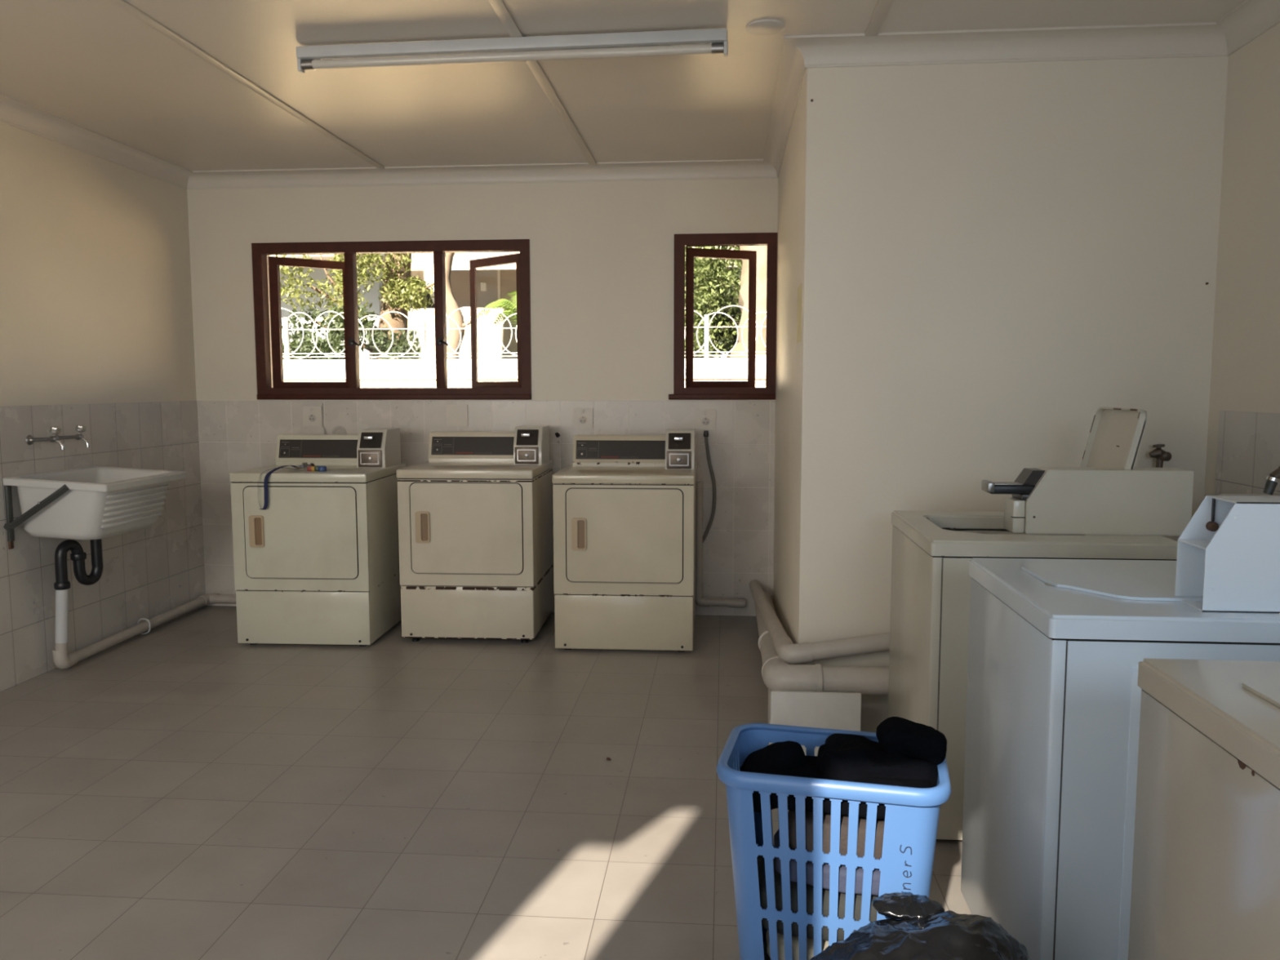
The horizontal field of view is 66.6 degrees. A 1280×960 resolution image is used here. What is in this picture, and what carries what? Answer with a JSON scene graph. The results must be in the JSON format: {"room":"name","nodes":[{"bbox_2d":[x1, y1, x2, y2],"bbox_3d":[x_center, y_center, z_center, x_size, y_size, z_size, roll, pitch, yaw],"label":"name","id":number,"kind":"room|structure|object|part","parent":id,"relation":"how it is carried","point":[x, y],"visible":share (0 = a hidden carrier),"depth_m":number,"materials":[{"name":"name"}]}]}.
{"room":"laundry","nodes":[
{"label":"laundry","id":0,"kind":"room"},
{"bbox_2d":[0,121,196,406],"bbox_3d":[-3.071,-0.234,2.978,0.200,2.620,6.422,0,6,5],"label":"wall","id":1,"kind":"structure","parent":0,"point":[96,307],"depth_m":4.93,"materials":[{"name":"paint"}]},
{"bbox_2d":[0,400,206,693],"bbox_3d":[-2.971,0.443,2.985,0.008,1.271,6.122,0,6,5],"label":"tiles","id":2,"kind":"structure","parent":1,"relation":"attached to","point":[148,573],"depth_m":5.04,"materials":[{"name":"white tile"}]},
{"bbox_2d":[26,426,65,449],"bbox_3d":[-2.746,-0.195,4.511,0.168,0.110,0.048,0,6,5],"label":"tap","id":3,"kind":"object","parent":2,"relation":"attached to","point":[55,430],"visible":1,"depth_m":4.50,"materials":[{"name":"silver metal"}]},
{"bbox_3d":[-2.688,-0.165,4.509,0.052,0.051,0.017,0,6,5],"label":"spout","id":4,"kind":"part","parent":3,"relation":"part of","materials":[{"name":"silver metal"}]},
{"bbox_2d":[55,424,89,447],"bbox_3d":[-2.730,-0.213,4.689,0.168,0.110,0.048,0,6,5],"label":"tap","id":5,"kind":"object","parent":2,"relation":"attached to","point":[81,428],"visible":0.85,"depth_m":4.68,"materials":[{"name":"silver metal"}]},
{"bbox_3d":[-2.672,-0.183,4.687,0.052,0.051,0.017,0,6,5],"label":"spout","id":6,"kind":"part","parent":5,"relation":"part of","materials":[{"name":"silver metal"}]},
{"bbox_2d":[2,465,186,549],"bbox_3d":[-2.574,0.122,4.652,0.490,0.326,0.685,0,6,5],"label":"trough","id":7,"kind":"object","parent":2,"relation":"attached to","point":[95,502],"visible":1,"depth_m":4.40,"materials":[{"name":"plastic"}]},
{"bbox_2d":[53,538,103,590],"bbox_3d":[-2.687,0.374,4.670,0.068,0.282,0.251,2,6,24],"label":"trap","id":8,"kind":"object","parent":7,"relation":"hanging from","point":[77,556],"visible":0.85,"depth_m":4.65,"materials":[{"name":"black plastic"}]},
{"bbox_2d":[186,177,777,400],"bbox_3d":[-0.879,-0.520,5.897,3.660,2.620,0.200,0,6,5],"label":"wall","id":9,"kind":"structure","parent":0,"point":[602,253],"depth_m":5.71,"materials":[{"name":"paint"}]},
{"bbox_2d":[251,239,531,399],"bbox_3d":[-1.466,-0.961,5.996,1.682,0.940,0.461,0,6,5],"label":"window","id":10,"kind":"structure","parent":9,"relation":"in","point":[350,389],"depth_m":5.83,"materials":[{"name":"brown wood"}]},
{"bbox_3d":[-1.483,-0.498,5.840,1.682,0.032,0.022,0,6,5],"label":"sill","id":11,"kind":"part","parent":10,"relation":"part of","materials":[{"name":"brown wood"}]},
{"bbox_2d":[196,400,775,615],"bbox_3d":[-0.958,0.161,5.865,3.502,1.271,0.008,0,6,5],"label":"tiles","id":12,"kind":"structure","parent":9,"relation":"attached to","point":[234,436],"depth_m":5.78,"materials":[{"name":"white tile"}]},
{"bbox_2d":[302,406,322,426],"bbox_3d":[-1.980,-0.384,5.890,0.118,0.122,0.015,0,6,5],"label":"wall socket","id":13,"kind":"object","parent":12,"relation":"attached to","point":[312,415],"visible":1,"depth_m":5.89,"materials":[{"name":"plastic"}]},
{"bbox_2d":[308,414,315,421],"bbox_3d":[-1.980,-0.374,5.886,0.044,0.043,0.004,0,6,5],"label":"outlet","id":14,"kind":"object","parent":13,"relation":"attached to","point":[311,417],"depth_m":5.89,"materials":[{"name":"white plastic"}]},
{"bbox_2d":[321,403,325,434],"bbox_3d":[-1.907,-0.358,5.881,0.038,0.206,0.011,5,8,43],"label":"cord","id":15,"kind":"object","parent":13,"relation":"attached to","point":[323,427],"visible":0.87,"depth_m":5.88,"materials":[{"name":"grey plastic"}]},
{"bbox_2d":[332,426,346,434],"bbox_3d":[-1.816,-0.282,5.891,0.090,0.090,0.004,0,6,5],"label":"outlet cover","id":16,"kind":"object","parent":12,"relation":"attached to","point":[338,429],"visible":0.56,"depth_m":5.89,"materials":[{"name":"grey plastic"}]},
{"bbox_2d":[573,408,593,428],"bbox_3d":[-0.336,-0.364,5.749,0.118,0.122,0.015,0,6,5],"label":"wall socket","id":17,"kind":"object","parent":12,"relation":"attached to","point":[583,418],"visible":1,"depth_m":5.75,"materials":[{"name":"plastic"}]},
{"bbox_2d":[579,416,586,423],"bbox_3d":[-0.337,-0.354,5.745,0.044,0.043,0.004,0,6,5],"label":"outlet","id":18,"kind":"object","parent":17,"relation":"attached to","point":[583,420],"depth_m":5.74,"materials":[{"name":"white plastic"}]},
{"bbox_2d":[695,408,715,430],"bbox_3d":[0.383,-0.351,5.687,0.118,0.122,0.015,0,6,5],"label":"wall socket","id":19,"kind":"object","parent":12,"relation":"attached to","point":[705,419],"visible":0.99,"depth_m":5.68,"materials":[{"name":"plastic"}]},
{"bbox_2d":[702,417,709,425],"bbox_3d":[0.383,-0.341,5.684,0.044,0.043,0.004,0,6,5],"label":"outlet","id":20,"kind":"object","parent":19,"relation":"attached to","point":[705,421],"depth_m":5.68,"materials":[{"name":"white plastic"}]},
{"bbox_2d":[702,431,715,542],"bbox_3d":[0.363,0.084,5.715,0.164,0.744,0.050,-1,6,-5],"label":"power cable","id":21,"kind":"object","parent":19,"relation":"attached to","point":[705,433],"visible":0.94,"depth_m":5.69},
{"bbox_2d":[695,481,745,608],"bbox_3d":[0.469,0.382,5.716,0.305,0.743,0.055,0,6,5],"label":"pipe","id":22,"kind":"object","parent":9,"relation":"attached to","point":[700,601],"visible":0.91,"depth_m":5.72,"materials":[{"name":"paint"}]},
{"bbox_2d":[668,232,777,399],"bbox_3d":[0.494,-0.956,5.835,0.620,0.957,0.442,0,6,5],"label":"window","id":23,"kind":"structure","parent":9,"relation":"in","point":[694,390],"depth_m":5.66,"materials":[{"name":"brown wood"}]},
{"bbox_3d":[0.476,-0.483,5.671,0.620,0.032,0.022,0,6,5],"label":"sill","id":24,"kind":"part","parent":23,"relation":"part of","materials":[{"name":"brown wood"}]},
{"bbox_2d":[0,605,972,959],"bbox_3d":[-0.477,1.148,2.887,5.404,0.120,6.422,0,6,5],"label":"floor","id":25,"kind":"structure","parent":0,"point":[181,789],"depth_m":3.20,"materials":[{"name":"tile"}]},
{"bbox_2d":[52,589,235,669],"bbox_3d":[-2.111,0.641,5.265,1.303,0.422,1.457,0,6,5],"label":"drain pipe","id":26,"kind":"object","parent":25,"relation":"on","point":[62,660],"visible":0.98,"depth_m":4.90,"materials":[{"name":"paint"}]},
{"bbox_2d":[229,427,406,646],"bbox_3d":[-1.738,0.285,5.376,0.718,1.120,0.716,0,6,3],"label":"dryer","id":27,"kind":"object","parent":25,"relation":"on","point":[320,564],"visible":0.99,"depth_m":5.06,"materials":[{"name":"beige metal"}]},
{"bbox_3d":[-1.980,0.266,5.034,0.075,0.165,0.012,0,6,3],"label":"door handle","id":28,"kind":"part","parent":27,"relation":"part of","materials":[{"name":"beige plastic"}]},
{"bbox_2d":[279,440,302,456],"bbox_3d":[-1.969,-0.176,5.496,0.121,0.092,0.027,0,6,3],"label":"print","id":29,"kind":"object","parent":27,"relation":"attached to","point":[286,448],"depth_m":5.50},
{"bbox_2d":[257,462,326,509],"bbox_3d":[-1.815,0.029,5.091,0.339,0.230,0.119,-2,6,-23],"label":"lanyard","id":30,"kind":"object","parent":27,"relation":"hanging from","point":[304,465],"visible":1,"depth_m":5.07,"materials":[{"name":"blue fabric"}]},
{"bbox_3d":[-1.756,0.296,5.039,0.710,0.560,0.010,0,6,3],"label":"panel","id":31,"kind":"part","parent":27,"relation":"part of","materials":[{"name":"beige metal"}]},
{"bbox_3d":[-1.751,0.272,5.034,0.586,0.474,0.013,0,6,3],"label":"door","id":32,"kind":"part","parent":27,"relation":"part of","materials":[{"name":"beige metal"}]},
{"bbox_3d":[-1.756,0.718,5.082,0.706,0.279,0.012,0,6,3],"label":"panel","id":33,"kind":"part","parent":27,"relation":"part of","materials":[{"name":"beige metal"}]},
{"bbox_3d":[-1.792,-0.175,5.486,0.517,0.142,0.046,0,6,3],"label":"console frame","id":34,"kind":"part","parent":27,"relation":"part of","materials":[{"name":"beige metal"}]},
{"bbox_3d":[-1.738,-0.045,5.349,0.718,0.048,0.706,0,6,3],"label":"lid","id":35,"kind":"part","parent":27,"relation":"part of","materials":[{"name":"white metal"}]},
{"bbox_3d":[-1.470,-0.116,5.306,0.130,0.094,0.012,0,6,3],"label":"coin box door","id":36,"kind":"part","parent":27,"relation":"part of","materials":[{"name":"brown metal"}]},
{"bbox_3d":[-1.466,-0.216,5.319,0.118,0.085,0.046,0,6,3],"label":"coin slide plate","id":37,"kind":"part","parent":27,"relation":"part of","materials":[{"name":"black metal"}]},
{"bbox_2d":[396,425,553,643],"bbox_3d":[-0.892,0.272,5.436,0.718,1.132,0.716,0,6,3],"label":"dryer","id":38,"kind":"object","parent":25,"relation":"on","point":[475,517],"visible":1,"depth_m":5.12,"materials":[{"name":"beige metal"}]},
{"bbox_3d":[-1.135,0.247,5.094,0.075,0.165,0.012,0,6,3],"label":"door handle","id":39,"kind":"part","parent":38,"relation":"part of","materials":[{"name":"beige plastic"}]},
{"bbox_2d":[431,439,453,453],"bbox_3d":[-1.122,-0.194,5.556,0.121,0.092,0.027,0,6,3],"label":"print","id":40,"kind":"object","parent":38,"relation":"attached to","point":[438,446],"depth_m":5.56},
{"bbox_3d":[-0.912,0.277,5.098,0.710,0.560,0.010,0,6,3],"label":"panel","id":41,"kind":"part","parent":38,"relation":"part of","materials":[{"name":"white metal"}]},
{"bbox_3d":[-0.906,0.253,5.093,0.586,0.474,0.013,0,6,3],"label":"door","id":42,"kind":"part","parent":38,"relation":"part of","materials":[{"name":"white metal"}]},
{"bbox_3d":[-0.911,0.699,5.141,0.706,0.279,0.012,0,6,3],"label":"panel","id":43,"kind":"part","parent":38,"relation":"part of","materials":[{"name":"white metal"}]},
{"bbox_3d":[-0.945,-0.194,5.545,0.517,0.142,0.046,0,6,3],"label":"console frame","id":44,"kind":"part","parent":38,"relation":"part of","materials":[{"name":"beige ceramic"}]},
{"bbox_3d":[-0.892,-0.064,5.408,0.718,0.048,0.706,0,6,3],"label":"lid","id":45,"kind":"part","parent":38,"relation":"part of","materials":[{"name":"white metal"}]},
{"bbox_3d":[-0.624,-0.135,5.364,0.130,0.094,0.012,0,6,3],"label":"coin box door","id":46,"kind":"part","parent":38,"relation":"part of","materials":[{"name":"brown metal"}]},
{"bbox_3d":[-0.620,-0.235,5.376,0.118,0.085,0.046,0,6,3],"label":"coin slide plate","id":47,"kind":"part","parent":38,"relation":"part of","materials":[{"name":"black metal"}]},
{"bbox_2d":[551,428,696,652],"bbox_3d":[-0.060,0.294,5.265,0.718,1.120,0.716,0,6,4],"label":"dryer","id":48,"kind":"object","parent":25,"relation":"on","point":[624,507],"visible":1,"depth_m":4.94,"materials":[{"name":"beige metal"}]},
{"bbox_3d":[-0.308,0.275,4.926,0.075,0.165,0.012,0,6,4],"label":"door handle","id":49,"kind":"part","parent":48,"relation":"part of","materials":[{"name":"beige plastic"}]},
{"bbox_2d":[576,441,599,457],"bbox_3d":[-0.289,-0.167,5.388,0.121,0.092,0.027,0,6,4],"label":"print","id":50,"kind":"object","parent":48,"relation":"attached to","point":[584,449],"depth_m":5.39},
{"bbox_3d":[-0.111,-0.167,5.375,0.517,0.142,0.046,0,6,4],"label":"console frame","id":51,"kind":"part","parent":48,"relation":"part of","materials":[{"name":"plastic"}]},
{"bbox_3d":[-0.085,0.305,4.928,0.710,0.560,0.010,0,6,4],"label":"panel","id":52,"kind":"part","parent":48,"relation":"part of","materials":[{"name":"white metal"}]},
{"bbox_3d":[-0.084,0.727,4.971,0.706,0.279,0.012,0,6,4],"label":"panel","id":53,"kind":"part","parent":48,"relation":"part of","materials":[{"name":"white metal"}]},
{"bbox_3d":[-0.060,-0.036,5.238,0.718,0.048,0.706,0,6,4],"label":"lid","id":54,"kind":"part","parent":48,"relation":"part of","materials":[{"name":"white metal"}]},
{"bbox_3d":[-0.079,0.281,4.923,0.586,0.474,0.013,0,6,4],"label":"door","id":55,"kind":"part","parent":48,"relation":"part of","materials":[{"name":"white metal"}]},
{"bbox_3d":[0.207,-0.107,5.190,0.130,0.094,0.012,0,6,4],"label":"coin box door","id":56,"kind":"part","parent":48,"relation":"part of","materials":[{"name":"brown metal"}]},
{"bbox_3d":[0.211,-0.207,5.202,0.118,0.085,0.046,0,6,4],"label":"coin slide plate","id":57,"kind":"part","parent":48,"relation":"part of","materials":[{"name":"black metal"}]},
{"bbox_2d":[767,688,861,755],"bbox_3d":[0.631,0.883,3.576,0.325,0.272,0.370,0,6,5],"label":"step","id":58,"kind":"structure","parent":25,"relation":"on","point":[819,709],"depth_m":3.47,"materials":[{"name":"white concrete"}]},
{"bbox_2d":[715,723,951,959],"bbox_3d":[0.399,0.865,2.041,0.456,0.606,0.308,1,6,14],"label":"laundry basket","id":59,"kind":"object","parent":25,"relation":"on","point":[905,864],"visible":0.77,"depth_m":1.91,"materials":[{"name":"blue plastic"}]},
{"bbox_2d":[763,941,770,959],"bbox_3d":[0.371,1.081,2.067,0.255,0.156,0.198,1,6,14],"label":"shirt","id":60,"kind":"object","parent":59,"relation":"in","point":[766,957],"visible":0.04,"depth_m":2.09,"materials":[{"name":"fabric"}]},
{"bbox_2d":[766,929,828,959],"bbox_3d":[0.417,0.963,2.042,0.297,0.080,0.218,1,6,14],"label":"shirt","id":61,"kind":"object","parent":60,"relation":"on","point":[810,942],"visible":0.05,"depth_m":1.98,"materials":[{"name":"fabric"}]},
{"bbox_2d":[757,844,878,942],"bbox_3d":[0.398,0.865,2.042,0.334,0.119,0.227,1,6,14],"label":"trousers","id":62,"kind":"object","parent":61,"relation":"on","point":[761,861],"visible":0.26,"depth_m":1.95,"materials":[{"name":"fabric"}]},
{"bbox_2d":[773,828,880,895],"bbox_3d":[0.426,0.776,2.022,0.297,0.071,0.234,1,6,14],"label":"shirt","id":63,"kind":"object","parent":62,"relation":"on","point":[793,863],"visible":0.14,"depth_m":1.92,"materials":[{"name":"fabric"}]},
{"bbox_2d":[787,809,884,859],"bbox_3d":[0.442,0.702,2.009,0.275,0.102,0.246,1,6,14],"label":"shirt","id":64,"kind":"object","parent":63,"relation":"on","point":[879,831],"visible":0.2,"depth_m":1.90,"materials":[{"name":"grey fabric"}]},
{"bbox_2d":[744,755,930,819],"bbox_3d":[0.399,0.622,2.005,0.392,0.079,0.229,1,6,14],"label":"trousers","id":65,"kind":"object","parent":64,"relation":"on","point":[755,763],"visible":0.3,"depth_m":1.94,"materials":[{"name":"fabric"}]},
{"bbox_2d":[815,733,938,787],"bbox_3d":[0.494,0.596,2.030,0.248,0.104,0.178,1,6,14],"label":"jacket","id":66,"kind":"object","parent":65,"relation":"on","point":[850,757],"visible":0.54,"depth_m":1.97,"materials":[{"name":"fabric"}]},
{"bbox_2d":[875,716,946,764],"bbox_3d":[0.560,0.542,2.017,0.140,0.086,0.119,1,6,14],"label":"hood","id":67,"kind":"object","parent":66,"relation":"on","point":[916,740],"visible":0.89,"depth_m":1.98,"materials":[{"name":"fabric"}]},
{"bbox_2d":[739,740,808,771],"bbox_3d":[0.300,0.629,2.100,0.130,0.148,0.115,-3,6,-26],"label":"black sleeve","id":68,"kind":"object","parent":59,"relation":"in","point":[785,755],"visible":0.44,"depth_m":2.06,"materials":[{"name":"fabric"}]},
{"bbox_2d":[810,892,1031,959],"bbox_3d":[0.450,0.971,1.651,0.474,0.465,0.331,-1,6,-7],"label":"bag","id":69,"kind":"object","parent":25,"relation":"on","point":[924,931],"visible":1,"depth_m":1.63,"materials":[{"name":"black plastic"}]},
{"bbox_2d":[888,406,1194,839],"bbox_3d":[1.260,0.413,3.143,0.784,1.290,0.688,0,6,5],"label":"washing machine","id":70,"kind":"object","parent":25,"relation":"on","point":[1104,508],"visible":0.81,"depth_m":2.90,"materials":[{"name":"beige metal"}]},
{"bbox_3d":[0.888,0.613,3.194,0.028,0.847,0.680,0,6,5],"label":"panel","id":71,"kind":"part","parent":70,"relation":"part of","materials":[{"name":"white metal"}]},
{"bbox_2d":[955,530,1034,534],"bbox_3d":[1.151,0.386,3.162,0.420,0.390,0.420,0,6,5],"label":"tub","id":72,"kind":"object","parent":70,"relation":"in","point":[973,531],"depth_m":3.32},
{"bbox_3d":[1.147,0.106,2.989,0.035,0.099,0.102,0,6,5],"label":"coin box door","id":73,"kind":"part","parent":70,"relation":"part of","materials":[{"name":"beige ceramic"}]},
{"bbox_3d":[1.497,-0.045,3.116,0.088,0.363,0.353,0,6,5],"label":"lid","id":74,"kind":"part","parent":70,"relation":"part of","materials":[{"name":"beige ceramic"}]},
{"bbox_2d":[960,495,1279,959],"bbox_3d":[1.217,0.582,2.215,0.784,1.133,0.648,0,6,5],"label":"washing machine","id":75,"kind":"object","parent":25,"relation":"on","point":[1056,647],"visible":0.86,"depth_m":1.95,"materials":[{"name":"white metal"}]},
{"bbox_3d":[0.845,0.704,2.259,0.028,0.847,0.640,0,6,5],"label":"panel","id":76,"kind":"part","parent":75,"relation":"part of","materials":[{"name":"white metal"}]},
{"bbox_3d":[1.107,0.230,2.203,0.385,0.006,0.375,0,6,5],"label":"lid","id":77,"kind":"part","parent":75,"relation":"part of","materials":[{"name":"white metal"}]},
{"bbox_3d":[1.189,0.746,1.911,0.465,0.765,0.003,0,6,5],"label":"panel","id":78,"kind":"part","parent":75,"relation":"part of","materials":[{"name":"white metal"}]},
{"bbox_2d":[1128,658,1279,959],"bbox_3d":[1.178,0.686,1.268,0.784,1.108,0.683,0,6,5],"label":"washing machine","id":79,"kind":"object","parent":25,"relation":"on","point":[1206,881],"visible":1,"depth_m":1.40,"materials":[{"name":"beige metal"}]},
{"bbox_3d":[1.069,0.322,1.254,0.385,0.006,0.410,0,6,5],"label":"lid","id":80,"kind":"part","parent":79,"relation":"part of","materials":[{"name":"white metal"}]},
{"bbox_2d":[0,0,1245,170],"bbox_3d":[-0.482,-1.567,2.599,6.004,0.100,6.772,0,6,5],"label":"ceiling","id":81,"kind":"structure","parent":0,"point":[94,65],"depth_m":3.96,"materials":[{"name":"paint"}]},
{"bbox_2d":[108,0,384,168],"bbox_3d":[-1.758,-1.515,2.649,0.044,0.009,6.042,0,6,5],"label":"strip","id":82,"kind":"object","parent":81,"relation":"attached to","point":[126,6],"visible":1,"depth_m":3.91,"materials":[{"name":"paint"}]},
{"bbox_2d":[296,28,728,73],"bbox_3d":[-0.480,-1.557,3.546,1.594,0.085,0.061,1,6,6],"label":"fluorescent light","id":83,"kind":"object","parent":81,"relation":"attached to","point":[708,41],"visible":1,"depth_m":3.52,"materials":[{"name":"silver metal"}]},
{"bbox_2d":[488,0,596,164],"bbox_3d":[-0.529,-1.506,2.543,0.044,0.009,6.042,0,6,5],"label":"strip","id":84,"kind":"object","parent":81,"relation":"attached to","point":[499,6],"visible":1,"depth_m":4.07,"materials":[{"name":"paint"}]},
{"bbox_2d":[0,0,1279,189],"bbox_3d":[-0.484,-1.471,2.583,5.004,0.088,6.122,0,6,5],"label":"coving","id":85,"kind":"structure","parent":81,"relation":"attached to","point":[1251,19],"depth_m":4.02,"materials":[{"name":"paint"}]},
{"bbox_2d":[746,18,786,35],"bbox_3d":[0.444,-1.595,3.437,0.140,0.016,0.140,0,6,5],"label":"ceiling plate","id":86,"kind":"object","parent":81,"relation":"attached to","point":[767,26],"visible":1,"depth_m":3.41,"materials":[{"name":"paint"}]},
{"bbox_2d":[865,0,892,36],"bbox_3d":[0.654,-1.404,1.474,0.044,0.009,4.107,0,6,5],"label":"strip","id":87,"kind":"object","parent":81,"relation":"attached to","point":[882,8],"visible":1,"depth_m":3.33,"materials":[{"name":"paint"}]},
{"bbox_2d":[773,56,1228,732],"bbox_3d":[1.446,-0.400,4.630,1.494,2.620,1.935,0,6,5],"label":"wall","id":88,"kind":"structure","parent":0,"point":[988,259],"depth_m":3.63,"materials":[{"name":"paint"}]},
{"bbox_2d":[796,282,802,343],"bbox_3d":[0.631,-0.656,3.860,0.002,0.222,0.230,0,6,5],"label":"notice","id":89,"kind":"object","parent":88,"relation":"attached to","point":[800,287],"visible":1,"depth_m":3.84,"materials":[{"name":"paper"}]},
{"bbox_2d":[749,579,889,664],"bbox_3d":[0.956,0.600,4.691,0.804,0.318,2.074,0,6,5],"label":"pipe","id":90,"kind":"object","parent":88,"relation":"attached to","point":[791,653],"visible":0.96,"depth_m":3.70,"materials":[{"name":"paint"}]},
{"bbox_2d":[754,591,888,695],"bbox_3d":[0.948,0.725,4.638,0.805,0.284,2.210,0,6,5],"label":"pipe","id":91,"kind":"object","parent":88,"relation":"attached to","point":[777,674],"visible":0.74,"depth_m":3.57,"materials":[{"name":"paint"}]},
{"bbox_2d":[1149,444,1171,467],"bbox_3d":[1.914,-0.051,3.604,0.068,0.165,0.085,0,6,5],"label":"tap","id":92,"kind":"object","parent":88,"relation":"attached to","point":[1161,455],"visible":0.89,"depth_m":3.58,"materials":[{"name":"brown metal"}]},
{"bbox_2d":[1204,22,1279,497],"bbox_3d":[2.028,-0.101,1.547,0.200,2.620,4.437,0,6,5],"label":"wall","id":93,"kind":"structure","parent":0,"point":[1245,375],"depth_m":3.35,"materials":[{"name":"paint"}]},
{"bbox_2d":[1214,410,1279,495],"bbox_3d":[2.035,0.224,2.867,0.008,0.819,1.394,0,6,5],"label":"tiles","id":94,"kind":"structure","parent":93,"relation":"attached to","point":[1248,444],"depth_m":3.34,"materials":[{"name":"white tile"}]},
{"bbox_2d":[1217,493,1279,496],"bbox_3d":[1.932,0.196,2.861,0.197,0.250,0.576,0,6,5],"label":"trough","id":95,"kind":"object","parent":94,"relation":"attached to","point":[1267,495],"visible":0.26,"depth_m":3.10,"materials":[{"name":"white metal"}]},
{"bbox_2d":[1262,466,1279,495],"bbox_3d":[1.976,-0.023,2.972,0.135,0.139,0.044,0,6,5],"label":"tap","id":96,"kind":"object","parent":94,"relation":"attached to","point":[1272,482],"visible":1,"depth_m":2.97,"materials":[{"name":"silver metal"}]},
{"label":"outside","id":97,"kind":"structure","parent":0,"visible":0},
{"bbox_3d":[-3.685,0.059,15.453,70.000,0.129,90.000,0,6,5],"label":"ground","id":98,"kind":"structure","parent":97,"visible":0},
{"bbox_2d":[270,253,424,359],"bbox_3d":[-8.035,-2.234,18.937,7.500,3.770,5.400,0,6,5],"label":"house","id":99,"kind":"structure","parent":98,"relation":"on","point":[319,274],"depth_m":17.29,"materials":[{"name":"white paint"}]},
{"bbox_2d":[281,304,421,359],"bbox_3d":[-3.936,-0.989,12.407,2.679,2.543,1.158,0,6,5],"label":"fence","id":100,"kind":"object","parent":98,"relation":"on","point":[335,337],"visible":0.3,"depth_m":12.12,"materials":[{"name":"white metal"}]},
{"bbox_2d":[275,253,434,359],"bbox_3d":[-3.469,-2.078,12.823,2.914,4.631,1.481,0,6,5],"label":"tree","id":101,"kind":"object","parent":98,"relation":"on","point":[397,295],"visible":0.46,"depth_m":12.71,"materials":[{"name":"green plant"}]},
{"bbox_2d":[444,253,471,359],"bbox_3d":[-2.207,-1.620,12.654,1.141,3.750,0.898,0,6,5],"label":"slim tree","id":102,"kind":"object","parent":98,"relation":"on","point":[453,338],"visible":0.16,"depth_m":12.54,"materials":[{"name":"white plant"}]},
{"bbox_2d":[476,290,516,325],"bbox_3d":[-1.382,-1.070,12.339,1.392,2.712,0.959,0,6,5],"label":"palm","id":103,"kind":"object","parent":98,"relation":"on","point":[500,302],"visible":0.14,"depth_m":12.17,"materials":[{"name":"green plant"}]},
{"bbox_2d":[283,358,765,387],"bbox_3d":[-2.116,-0.394,10.332,22.000,1.755,0.260,0,6,5],"label":"wall","id":104,"kind":"structure","parent":98,"relation":"on","point":[374,373],"depth_m":10.14,"materials":[{"name":"white paint"}]},
{"bbox_2d":[280,305,766,359],"bbox_3d":[-2.118,-1.542,10.220,12.000,0.552,0.120,0,6,5],"label":"fence","id":105,"kind":"object","parent":104,"relation":"on","point":[286,320],"visible":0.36,"depth_m":10.22,"materials":[{"name":"metal"}]},
{"bbox_3d":[-3.757,-1.500,10.367,0.044,0.445,0.040,0,6,5],"label":"post","id":106,"kind":"part","parent":105,"relation":"part of","materials":[{"name":"metal"}]},
{"bbox_3d":[-2.277,-1.490,10.239,0.044,0.445,0.040,0,6,5],"label":"post","id":107,"kind":"part","parent":105,"relation":"part of","materials":[{"name":"metal"}]},
{"bbox_3d":[0.682,-1.468,9.984,0.044,0.445,0.040,0,6,5],"label":"post","id":108,"kind":"part","parent":105,"relation":"part of","materials":[{"name":"metal"}]},
{"bbox_2d":[406,306,712,359],"bbox_3d":[-1.500,-1.471,16.224,5.400,2.760,0.200,0,6,5],"label":"wall","id":109,"kind":"structure","parent":98,"relation":"on","point":[495,345],"depth_m":16.14,"materials":[{"name":"paint"}]},
{"bbox_2d":[411,245,741,358],"bbox_3d":[-0.459,-3.324,19.987,7.400,5.720,5.800,0,6,5],"label":"house","id":110,"kind":"structure","parent":98,"relation":"on","point":[494,283],"depth_m":19.02,"materials":[{"name":"brown paint"}]},
{"bbox_2d":[480,282,486,291],"bbox_3d":[-3.049,-3.769,19.010,0.100,0.160,0.100,0,6,5],"label":"lamp","id":111,"kind":"object","parent":110,"relation":"attached to","point":[483,285],"depth_m":18.96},
{"bbox_2d":[684,245,741,358],"bbox_3d":[1.109,-2.234,14.810,5.227,5.269,1.384,0,6,5],"label":"hedge","id":112,"kind":"object","parent":98,"relation":"on","point":[727,347],"visible":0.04,"depth_m":14.58,"materials":[{"name":"green plant"}]},
{"bbox_2d":[684,245,767,358],"bbox_3d":[0.962,-1.973,13.263,2.804,4.337,2.005,4,7,35],"label":"tree","id":113,"kind":"object","parent":98,"relation":"on","point":[762,251],"visible":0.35,"depth_m":12.82,"materials":[{"name":"green plant"}]}
]}

